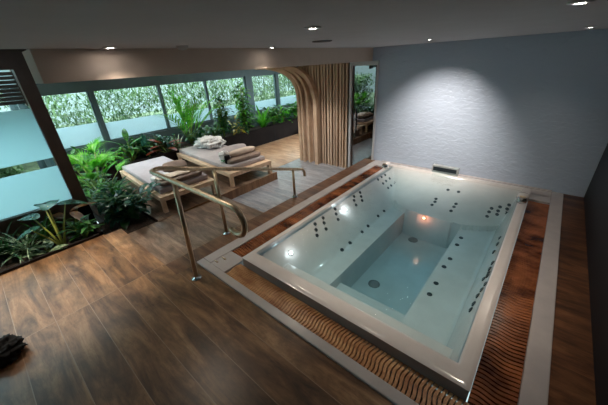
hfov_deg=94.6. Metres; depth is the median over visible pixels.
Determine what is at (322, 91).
wood column
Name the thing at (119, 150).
leafy shrub
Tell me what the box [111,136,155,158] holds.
leafy shrub
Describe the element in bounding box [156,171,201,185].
towel
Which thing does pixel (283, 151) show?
floor
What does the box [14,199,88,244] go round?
plant
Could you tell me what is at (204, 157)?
sun lounger
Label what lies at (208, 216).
floor
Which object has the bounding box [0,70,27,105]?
shutter
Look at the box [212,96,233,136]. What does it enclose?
bush
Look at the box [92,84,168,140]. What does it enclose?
window
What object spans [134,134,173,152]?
leafy shrub
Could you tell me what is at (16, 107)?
window
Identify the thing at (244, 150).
bolster
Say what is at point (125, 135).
leaf plant
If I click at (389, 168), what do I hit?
water
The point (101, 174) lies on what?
leafy shrub
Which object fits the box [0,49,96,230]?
window
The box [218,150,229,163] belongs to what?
bag
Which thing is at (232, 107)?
window
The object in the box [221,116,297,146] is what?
planter
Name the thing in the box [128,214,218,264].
floor
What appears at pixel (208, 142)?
towel
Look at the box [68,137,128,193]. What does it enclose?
fan palm
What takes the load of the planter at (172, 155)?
on the floor at (283, 151)
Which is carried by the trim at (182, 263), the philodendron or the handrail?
the handrail
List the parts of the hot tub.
waterfall spout, diverter knob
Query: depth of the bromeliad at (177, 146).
7.27 m
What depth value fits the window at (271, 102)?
9.92 m
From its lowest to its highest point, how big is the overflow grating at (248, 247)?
0.094 m
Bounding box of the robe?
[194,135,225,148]
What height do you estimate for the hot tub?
0.973 m
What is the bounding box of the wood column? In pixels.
[255,63,349,167]
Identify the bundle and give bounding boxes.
[0,333,27,367]
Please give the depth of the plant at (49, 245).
3.57 m
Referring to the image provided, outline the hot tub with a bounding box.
[242,161,530,403]
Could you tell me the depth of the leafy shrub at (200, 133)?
7.57 m
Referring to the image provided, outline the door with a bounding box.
[348,61,379,166]
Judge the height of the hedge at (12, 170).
2.508 m
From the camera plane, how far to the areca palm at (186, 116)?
7.34 m
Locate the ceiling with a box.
[0,0,607,48]
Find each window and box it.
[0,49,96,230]
[7,88,55,167]
[41,90,105,149]
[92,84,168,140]
[158,80,211,128]
[205,76,248,119]
[251,74,277,110]
[278,73,296,105]
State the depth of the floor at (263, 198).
6.03 m
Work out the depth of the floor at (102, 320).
2.32 m
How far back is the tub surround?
2.50 m
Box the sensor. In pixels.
[176,45,187,49]
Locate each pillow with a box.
[162,160,186,172]
[222,144,245,151]
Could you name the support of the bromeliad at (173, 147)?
on the planter at (172, 155)
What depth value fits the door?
5.93 m
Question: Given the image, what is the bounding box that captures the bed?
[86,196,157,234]
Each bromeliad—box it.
[146,139,182,155]
[167,134,185,148]
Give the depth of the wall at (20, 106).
4.87 m
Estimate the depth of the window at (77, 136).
6.17 m
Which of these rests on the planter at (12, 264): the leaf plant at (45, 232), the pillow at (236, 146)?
the leaf plant at (45, 232)
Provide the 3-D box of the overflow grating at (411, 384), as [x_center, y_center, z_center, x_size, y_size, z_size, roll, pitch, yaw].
[0.188,1.095,2.363,2.557,0.094,0.206,18,34,36]
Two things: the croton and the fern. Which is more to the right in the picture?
the fern
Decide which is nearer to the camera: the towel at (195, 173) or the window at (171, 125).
the towel at (195, 173)
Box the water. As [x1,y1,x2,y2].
[260,168,517,358]
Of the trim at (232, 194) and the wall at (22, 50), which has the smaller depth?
the wall at (22, 50)
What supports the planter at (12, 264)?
on the floor at (102, 320)
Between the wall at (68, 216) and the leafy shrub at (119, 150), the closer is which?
the wall at (68, 216)
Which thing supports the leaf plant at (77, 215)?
on the planter at (12, 264)
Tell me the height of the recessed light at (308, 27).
0.010 m
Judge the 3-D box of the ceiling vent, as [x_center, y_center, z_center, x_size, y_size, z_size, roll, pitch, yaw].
[0.181,-1.610,2.807,0.200,0.010,0.200,18,34,36]
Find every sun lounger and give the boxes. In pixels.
[120,156,216,212]
[177,145,271,187]
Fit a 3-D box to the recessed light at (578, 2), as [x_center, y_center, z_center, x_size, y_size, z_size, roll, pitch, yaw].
[1.232,-0.891,1.250,0.096,0.010,0.096,18,34,36]
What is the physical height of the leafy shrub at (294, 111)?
0.624 m
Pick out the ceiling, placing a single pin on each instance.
(24, 24)
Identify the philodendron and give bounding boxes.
[93,185,150,228]
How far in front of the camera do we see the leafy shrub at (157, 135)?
7.13 m
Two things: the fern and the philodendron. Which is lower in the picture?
the philodendron
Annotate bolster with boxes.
[229,146,254,156]
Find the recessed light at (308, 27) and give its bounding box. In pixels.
[304,26,320,29]
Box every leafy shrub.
[55,214,102,240]
[66,146,89,171]
[78,167,110,191]
[81,175,130,210]
[83,174,124,204]
[89,147,129,167]
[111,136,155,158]
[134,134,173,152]
[153,133,174,150]
[179,125,210,145]
[195,122,225,135]
[227,83,255,127]
[242,115,256,130]
[260,105,286,123]
[273,105,292,122]
[284,103,296,118]
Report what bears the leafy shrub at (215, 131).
on the planter at (256, 136)
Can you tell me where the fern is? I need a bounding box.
[251,105,278,127]
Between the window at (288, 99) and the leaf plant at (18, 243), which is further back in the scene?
the window at (288, 99)
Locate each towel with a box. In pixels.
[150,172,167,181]
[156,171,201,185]
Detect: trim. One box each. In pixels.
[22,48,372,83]
[160,172,277,220]
[166,158,374,273]
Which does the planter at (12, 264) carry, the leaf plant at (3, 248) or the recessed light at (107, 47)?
the leaf plant at (3, 248)
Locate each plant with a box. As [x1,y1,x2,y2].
[0,219,44,261]
[0,225,55,263]
[4,208,73,251]
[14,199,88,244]
[22,240,68,257]
[52,202,96,224]
[92,182,160,225]
[106,128,153,160]
[140,133,151,156]
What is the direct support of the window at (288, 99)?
in the wall at (50, 88)
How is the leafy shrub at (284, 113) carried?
on the planter at (256, 136)
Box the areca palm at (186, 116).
[154,91,225,143]
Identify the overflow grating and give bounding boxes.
[226,264,468,404]
[232,166,381,256]
[467,201,548,404]
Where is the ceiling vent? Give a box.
[312,40,331,42]
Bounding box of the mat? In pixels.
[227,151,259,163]
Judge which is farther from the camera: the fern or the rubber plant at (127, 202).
the fern
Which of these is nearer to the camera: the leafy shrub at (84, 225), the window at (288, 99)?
the leafy shrub at (84, 225)
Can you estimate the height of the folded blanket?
0.043 m
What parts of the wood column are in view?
edge post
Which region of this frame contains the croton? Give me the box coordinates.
[225,116,248,134]
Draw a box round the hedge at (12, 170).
[0,74,295,177]
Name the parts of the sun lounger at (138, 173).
leg, mattress, frame, leg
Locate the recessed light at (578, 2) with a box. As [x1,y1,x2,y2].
[566,0,594,4]
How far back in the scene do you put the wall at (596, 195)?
2.55 m
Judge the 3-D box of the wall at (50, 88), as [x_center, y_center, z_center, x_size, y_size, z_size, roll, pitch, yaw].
[-2.113,-3.016,9.117,0.160,2.455,10.300,18,34,36]
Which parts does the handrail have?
post, post, rail, post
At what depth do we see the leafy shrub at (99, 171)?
5.44 m
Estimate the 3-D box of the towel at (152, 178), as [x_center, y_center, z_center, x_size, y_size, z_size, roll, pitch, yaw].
[-2.600,-0.462,5.096,0.181,0.096,0.346,15,32,32]
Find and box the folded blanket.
[155,171,193,180]
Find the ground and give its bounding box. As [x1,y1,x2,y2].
[0,91,293,175]
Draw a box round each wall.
[0,49,25,51]
[0,70,51,168]
[0,205,97,248]
[36,66,297,171]
[373,28,607,212]
[584,143,607,404]
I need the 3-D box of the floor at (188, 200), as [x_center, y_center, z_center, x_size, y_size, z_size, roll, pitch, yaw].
[-2.454,-0.374,6.252,2.570,0.330,2.670,18,34,36]
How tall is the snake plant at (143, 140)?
0.638 m
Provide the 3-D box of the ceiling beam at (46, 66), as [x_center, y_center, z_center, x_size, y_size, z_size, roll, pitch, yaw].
[-0.443,-3.566,7.029,5.050,0.224,10.530,18,34,36]
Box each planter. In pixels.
[0,218,103,275]
[92,142,193,182]
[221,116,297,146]
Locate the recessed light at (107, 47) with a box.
[102,46,117,48]
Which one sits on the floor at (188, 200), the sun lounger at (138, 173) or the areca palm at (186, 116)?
the sun lounger at (138, 173)
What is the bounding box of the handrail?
[149,166,305,280]
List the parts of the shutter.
shutter frame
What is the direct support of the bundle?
on the floor at (102, 320)
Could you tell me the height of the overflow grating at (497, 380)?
0.094 m
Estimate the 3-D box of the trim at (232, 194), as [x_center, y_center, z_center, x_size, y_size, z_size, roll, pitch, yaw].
[-1.473,-0.119,5.450,0.020,0.172,2.675,18,34,36]
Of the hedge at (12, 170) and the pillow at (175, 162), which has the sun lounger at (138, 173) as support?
the pillow at (175, 162)
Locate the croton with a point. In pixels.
(240, 127)
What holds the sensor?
attached to the ceiling
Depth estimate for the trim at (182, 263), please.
4.08 m
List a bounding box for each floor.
[0,229,393,404]
[122,161,274,220]
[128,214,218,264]
[184,196,263,235]
[232,158,345,211]
[254,133,299,167]
[548,194,595,404]
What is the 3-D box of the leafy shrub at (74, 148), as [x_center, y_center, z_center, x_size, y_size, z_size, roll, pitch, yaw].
[-4.768,-0.891,5.954,0.539,0.545,0.774,18,34,36]
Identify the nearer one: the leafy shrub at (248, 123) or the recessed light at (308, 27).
the recessed light at (308, 27)
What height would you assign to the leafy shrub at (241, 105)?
1.448 m
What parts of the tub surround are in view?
corner panel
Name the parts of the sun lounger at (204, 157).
mattress, frame, leg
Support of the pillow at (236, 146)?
on the sun lounger at (204, 157)
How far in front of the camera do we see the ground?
13.03 m
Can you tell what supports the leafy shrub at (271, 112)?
on the planter at (256, 136)
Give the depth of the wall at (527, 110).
4.40 m
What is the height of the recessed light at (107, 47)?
0.010 m
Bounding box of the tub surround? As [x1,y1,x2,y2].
[197,160,563,404]

